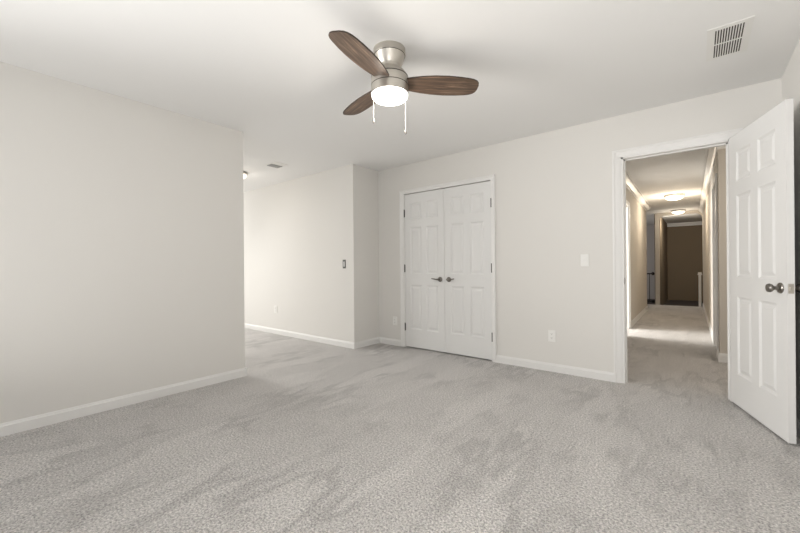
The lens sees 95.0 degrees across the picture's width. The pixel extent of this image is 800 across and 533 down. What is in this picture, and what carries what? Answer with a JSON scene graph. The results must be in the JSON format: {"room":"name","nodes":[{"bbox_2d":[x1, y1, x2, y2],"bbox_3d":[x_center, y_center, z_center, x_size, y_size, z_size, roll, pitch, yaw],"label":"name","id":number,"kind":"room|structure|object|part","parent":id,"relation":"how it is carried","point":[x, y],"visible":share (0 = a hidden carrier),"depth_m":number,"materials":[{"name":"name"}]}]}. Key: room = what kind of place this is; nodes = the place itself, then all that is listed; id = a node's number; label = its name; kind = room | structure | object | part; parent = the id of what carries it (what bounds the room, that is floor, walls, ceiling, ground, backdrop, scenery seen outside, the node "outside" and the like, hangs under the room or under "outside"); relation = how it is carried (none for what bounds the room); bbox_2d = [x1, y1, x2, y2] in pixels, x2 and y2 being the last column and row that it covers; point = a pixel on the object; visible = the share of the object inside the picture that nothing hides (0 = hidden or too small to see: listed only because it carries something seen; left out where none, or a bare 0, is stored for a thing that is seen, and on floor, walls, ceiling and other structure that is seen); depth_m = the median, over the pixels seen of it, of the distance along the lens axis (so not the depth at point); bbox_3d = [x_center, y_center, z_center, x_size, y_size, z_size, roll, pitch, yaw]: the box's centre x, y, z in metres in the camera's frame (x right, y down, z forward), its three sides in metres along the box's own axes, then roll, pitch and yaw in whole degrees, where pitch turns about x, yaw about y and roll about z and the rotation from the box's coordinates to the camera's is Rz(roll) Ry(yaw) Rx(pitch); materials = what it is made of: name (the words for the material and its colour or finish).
{"room":"empty bedroom","nodes":[
{"label":"empty bedroom","id":0,"kind":"room"},
{"bbox_2d":[0,61,244,423],"bbox_3d":[-3.107,-0.113,1.853,0.120,2.440,4.766,-1,0,39],"label":"wall","id":1,"kind":"structure","parent":0,"point":[122,218],"depth_m":2.81,"materials":[{"name":"white paint"}]},
{"bbox_2d":[0,368,246,436],"bbox_3d":[-3.093,1.066,1.859,0.148,0.083,4.780,-1,0,39],"label":"baseboard","id":2,"kind":"structure","parent":1,"relation":"attached to","point":[16,426],"depth_m":2.81,"materials":[{"name":"white paint"}]},
{"bbox_2d":[243,164,379,342],"bbox_3d":[-2.548,-0.117,6.798,5.480,2.440,0.607,-1,0,39],"label":"wall","id":3,"kind":"structure","parent":0,"point":[299,233],"depth_m":5.30,"materials":[{"name":"white paint"}]},
{"bbox_2d":[0,304,799,532],"bbox_3d":[0.428,1.127,5.358,12.500,0.100,15.050,-1,0,39],"label":"floor","id":4,"kind":"structure","parent":0,"point":[316,437],"depth_m":2.11,"materials":[{"name":"carpet"}]},
{"bbox_2d":[698,272,701,306],"bbox_3d":[7.530,0.580,9.207,0.090,0.870,0.090,-1,0,39],"label":"newel post","id":5,"kind":"object","parent":4,"relation":"on","point":[699,273],"visible":1,"depth_m":9.19,"materials":[{"name":"white paint"}]},
{"bbox_2d":[0,0,799,224],"bbox_3d":[1.681,-1.424,6.931,12.500,0.100,19.100,-1,0,39],"label":"ceiling","id":6,"kind":"structure","parent":0,"point":[272,72],"depth_m":2.45,"materials":[{"name":"white paint"}]},
{"bbox_2d":[266,162,287,167],"bbox_3d":[-1.631,-1.339,4.854,0.230,0.012,0.200,-1,0,39],"label":"ceiling vent","id":7,"kind":"object","parent":6,"relation":"in","point":[273,164],"visible":1,"depth_m":4.84,"materials":[{"name":"white plastic"}]},
{"bbox_2d":[267,164,281,167],"bbox_3d":[-1.667,-1.336,4.881,0.110,0.006,0.160,-1,0,39],"label":"grille","id":8,"kind":"object","parent":7,"relation":"attached to","point":[271,165],"depth_m":4.86,"materials":[{"name":"grey metal"}]},
{"bbox_2d":[328,30,478,134],"bbox_3d":[-0.153,-1.105,2.295,0.980,0.508,0.993,-1,0,39],"label":"ceiling fan","id":9,"kind":"object","parent":6,"relation":"hanging from","point":[390,84],"visible":1,"depth_m":2.23,"materials":[{"name":"brown wood"}]},
{"bbox_3d":[-0.211,-1.150,2.006,0.175,0.008,0.475,13,6,25],"label":"blade","id":10,"kind":"part","parent":9,"relation":"part of","materials":[{"name":"brown wood"}]},
{"bbox_3d":[-0.253,-1.150,2.578,0.175,0.008,0.475,-15,8,-34],"label":"blade","id":11,"kind":"part","parent":9,"relation":"part of","materials":[{"name":"brown wood"}]},
{"bbox_3d":[-0.064,-1.057,2.304,0.227,0.046,0.227,-1,0,39],"label":"lamp shade","id":12,"kind":"part","parent":9,"relation":"part of","materials":[{"name":"white glass"}]},
{"bbox_3d":[0.265,-1.154,2.342,0.475,0.008,0.175,-1,-12,-6],"label":"blade","id":13,"kind":"part","parent":9,"relation":"part of","materials":[{"name":"brown wood"}]},
{"bbox_2d":[664,193,684,200],"bbox_3d":[5.389,-1.355,7.208,0.330,0.104,0.330,-1,0,39],"label":"ceiling light","id":14,"kind":"object","parent":6,"relation":"attached to","point":[678,196],"visible":1,"depth_m":7.11,"materials":[{"name":"white glass"}]},
{"bbox_2d":[671,209,685,213],"bbox_3d":[7.011,-1.369,9.240,0.300,0.104,0.300,-1,0,39],"label":"ceiling light","id":15,"kind":"object","parent":6,"relation":"attached to","point":[679,211],"visible":1,"depth_m":9.14,"materials":[{"name":"white glass"}]},
{"bbox_2d":[706,16,754,61],"bbox_3d":[2.002,-1.376,2.239,0.200,0.003,0.424,-1,0,39],"label":"ceiling vent","id":16,"kind":"object","parent":6,"relation":"in","point":[732,38],"visible":1,"depth_m":2.22,"materials":[{"name":"white plastic"}]},
{"bbox_2d":[378,78,781,372],"bbox_3d":[1.339,-0.151,3.962,4.130,2.440,0.115,-1,0,39],"label":"wall","id":17,"kind":"structure","parent":0,"point":[553,189],"depth_m":3.69,"materials":[{"name":"white paint"}]},
{"bbox_2d":[393,316,396,324],"bbox_3d":[-0.070,0.746,5.030,0.072,0.117,0.010,-1,0,39],"label":"wall outlet","id":18,"kind":"object","parent":17,"relation":"attached to","point":[394,318],"visible":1,"depth_m":5.03,"materials":[{"name":"white plastic"}]},
{"bbox_2d":[404,189,444,351],"bbox_3d":[0.297,0.051,4.720,0.628,2.022,0.094,-1,0,39],"label":"door","id":19,"kind":"structure","parent":17,"relation":"in","point":[424,266],"depth_m":4.71,"materials":[{"name":"white paint"}]},
{"bbox_2d":[245,323,613,381],"bbox_3d":[-1.021,1.048,5.485,9.490,0.083,0.506,-1,0,39],"label":"baseboard","id":20,"kind":"structure","parent":17,"relation":"attached to","point":[570,370],"depth_m":4.05,"materials":[{"name":"white paint"}]},
{"bbox_2d":[399,174,496,361],"bbox_3d":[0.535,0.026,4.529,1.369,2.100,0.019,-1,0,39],"label":"trim","id":21,"kind":"structure","parent":17,"relation":"attached to","point":[491,178],"depth_m":4.25,"materials":[{"name":"white paint"}]},
{"bbox_2d":[444,181,492,359],"bbox_3d":[0.789,0.046,4.321,0.632,2.022,0.094,-1,0,39],"label":"door","id":22,"kind":"structure","parent":17,"relation":"in","point":[467,208],"depth_m":4.32,"materials":[{"name":"white paint"}]},
{"bbox_2d":[548,330,555,341],"bbox_3d":[1.541,0.705,3.723,0.072,0.117,0.010,-1,0,39],"label":"wall outlet","id":23,"kind":"object","parent":17,"relation":"attached to","point":[551,333],"visible":1,"depth_m":3.72,"materials":[{"name":"white plastic"}]},
{"bbox_2d":[581,254,588,265],"bbox_3d":[1.774,-0.060,3.525,0.072,0.117,0.018,-1,0,39],"label":"light switch","id":24,"kind":"object","parent":17,"relation":"attached to","point":[584,257],"visible":1,"depth_m":3.52,"materials":[{"name":"white plastic"}]},
{"bbox_2d":[612,128,742,401],"bbox_3d":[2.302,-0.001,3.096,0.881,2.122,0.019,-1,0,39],"label":"trim","id":25,"kind":"structure","parent":17,"relation":"attached to","point":[724,135],"depth_m":3.34,"materials":[{"name":"white paint"}]},
{"bbox_2d":[729,98,799,443],"bbox_3d":[2.447,0.027,2.507,0.171,2.036,0.758,-1,0,22],"label":"door","id":26,"kind":"structure","parent":17,"relation":"in","point":[761,155],"depth_m":2.40,"materials":[{"name":"white paint"}]},
{"bbox_3d":[2.286,0.131,2.245,0.068,0.066,0.066,-1,0,22],"label":"knob","id":27,"kind":"part","parent":26,"relation":"part of","materials":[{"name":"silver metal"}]},
{"bbox_3d":[2.308,0.131,2.161,0.025,0.058,0.012,-1,0,22],"label":"latch plate","id":28,"kind":"part","parent":26,"relation":"part of","materials":[{"name":"silver metal"}]},
{"bbox_3d":[2.382,0.130,2.207,0.068,0.066,0.066,-1,0,22],"label":"knob","id":29,"kind":"part","parent":26,"relation":"part of","materials":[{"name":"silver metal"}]},
{"bbox_2d":[626,188,646,320],"bbox_3d":[3.816,-0.173,6.226,0.120,2.440,6.523,-1,0,38],"label":"wall","id":30,"kind":"structure","parent":0,"point":[638,225],"depth_m":7.24,"materials":[{"name":"beige paint"}]},
{"bbox_2d":[626,200,630,328],"bbox_3d":[3.576,-0.011,5.906,0.148,2.120,0.900,-1,0,39],"label":"trim","id":31,"kind":"structure","parent":30,"relation":"attached to","point":[627,202],"depth_m":6.17,"materials":[{"name":"white paint"}]},
{"bbox_2d":[626,172,650,211],"bbox_3d":[3.867,-1.341,6.232,0.209,0.105,6.612,-1,0,38],"label":"trim","id":32,"kind":"structure","parent":30,"relation":"attached to","point":[630,185],"depth_m":6.69,"materials":[{"name":"white paint"}]},
{"bbox_2d":[631,305,647,327],"bbox_3d":[3.832,0.997,6.230,0.144,0.100,6.537,-1,0,38],"label":"baseboard","id":33,"kind":"structure","parent":30,"relation":"attached to","point":[645,309],"depth_m":7.27,"materials":[{"name":"white paint"}]},
{"bbox_2d":[647,225,654,298],"bbox_3d":[6.470,0.104,11.311,2.400,3.040,5.120,-1,0,39],"label":"wall","id":34,"kind":"structure","parent":0,"point":[650,228],"depth_m":12.67,"materials":[{"name":"grey paint"}]},
{"bbox_2d":[647,299,702,306],"bbox_3d":[7.621,1.224,11.448,4.000,0.180,3.470,-1,0,39],"label":"floor","id":35,"kind":"structure","parent":0,"point":[668,302],"depth_m":11.24,"materials":[{"name":"grey"}]},
{"bbox_2d":[647,272,654,302],"bbox_3d":[6.342,0.593,10.852,1.972,0.865,0.084,-1,0,39],"label":"stair railing","id":36,"kind":"object","parent":35,"relation":"on","point":[652,273],"visible":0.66,"depth_m":10.30,"materials":[{"name":"black metal"}]},
{"bbox_2d":[654,214,702,304],"bbox_3d":[8.581,0.086,10.739,1.600,3.040,3.350,-1,0,39],"label":"wall","id":37,"kind":"structure","parent":0,"point":[681,247],"depth_m":12.03,"materials":[{"name":"brown paint"}]},
{"bbox_2d":[667,221,701,226],"bbox_3d":[9.518,-1.390,11.914,1.365,0.105,0.088,-1,0,39],"label":"trim","id":38,"kind":"structure","parent":37,"relation":"attached to","point":[700,222],"depth_m":12.05,"materials":[{"name":"white paint"}]},
{"bbox_2d":[655,210,702,304],"bbox_3d":[7.307,-0.203,9.536,1.100,2.440,0.120,-1,0,39],"label":"wall","id":39,"kind":"structure","parent":0,"point":[658,216],"depth_m":9.80,"materials":[{"name":"beige paint"}]},
{"bbox_2d":[702,148,727,353],"bbox_3d":[5.651,-0.189,6.643,0.120,2.440,6.762,-1,0,38],"label":"wall","id":40,"kind":"structure","parent":0,"point":[720,163],"depth_m":4.03,"materials":[{"name":"beige paint"}]},
{"bbox_2d":[698,146,725,213],"bbox_3d":[5.957,-1.359,6.234,1.381,0.105,6.698,-1,0,39],"label":"trim","id":41,"kind":"structure","parent":40,"relation":"attached to","point":[711,153],"depth_m":5.23,"materials":[{"name":"white paint"}]},
{"bbox_2d":[712,173,718,356],"bbox_3d":[3.951,-0.014,4.508,0.148,2.120,0.880,-1,0,39],"label":"trim","id":42,"kind":"structure","parent":40,"relation":"attached to","point":[714,184],"depth_m":4.81,"materials":[{"name":"white paint"}]},
{"bbox_2d":[703,304,727,362],"bbox_3d":[6.029,0.978,6.239,1.307,0.100,6.624,-1,0,39],"label":"baseboard","id":43,"kind":"structure","parent":40,"relation":"attached to","point":[722,357],"depth_m":4.11,"materials":[{"name":"white paint"}]},
{"bbox_2d":[782,39,799,421],"bbox_3d":[0.730,-0.146,0.028,0.120,2.440,6.764,-1,0,39],"label":"wall","id":44,"kind":"structure","parent":0,"point":[790,78],"depth_m":2.32,"materials":[{"name":"white paint"}]},
{"bbox_2d":[796,418,799,439],"bbox_3d":[0.688,1.032,0.070,0.014,0.083,6.764,-1,0,39],"label":"baseboard","id":45,"kind":"structure","parent":44,"relation":"attached to","point":[797,421],"depth_m":2.28,"materials":[{"name":"white paint"}]}
]}

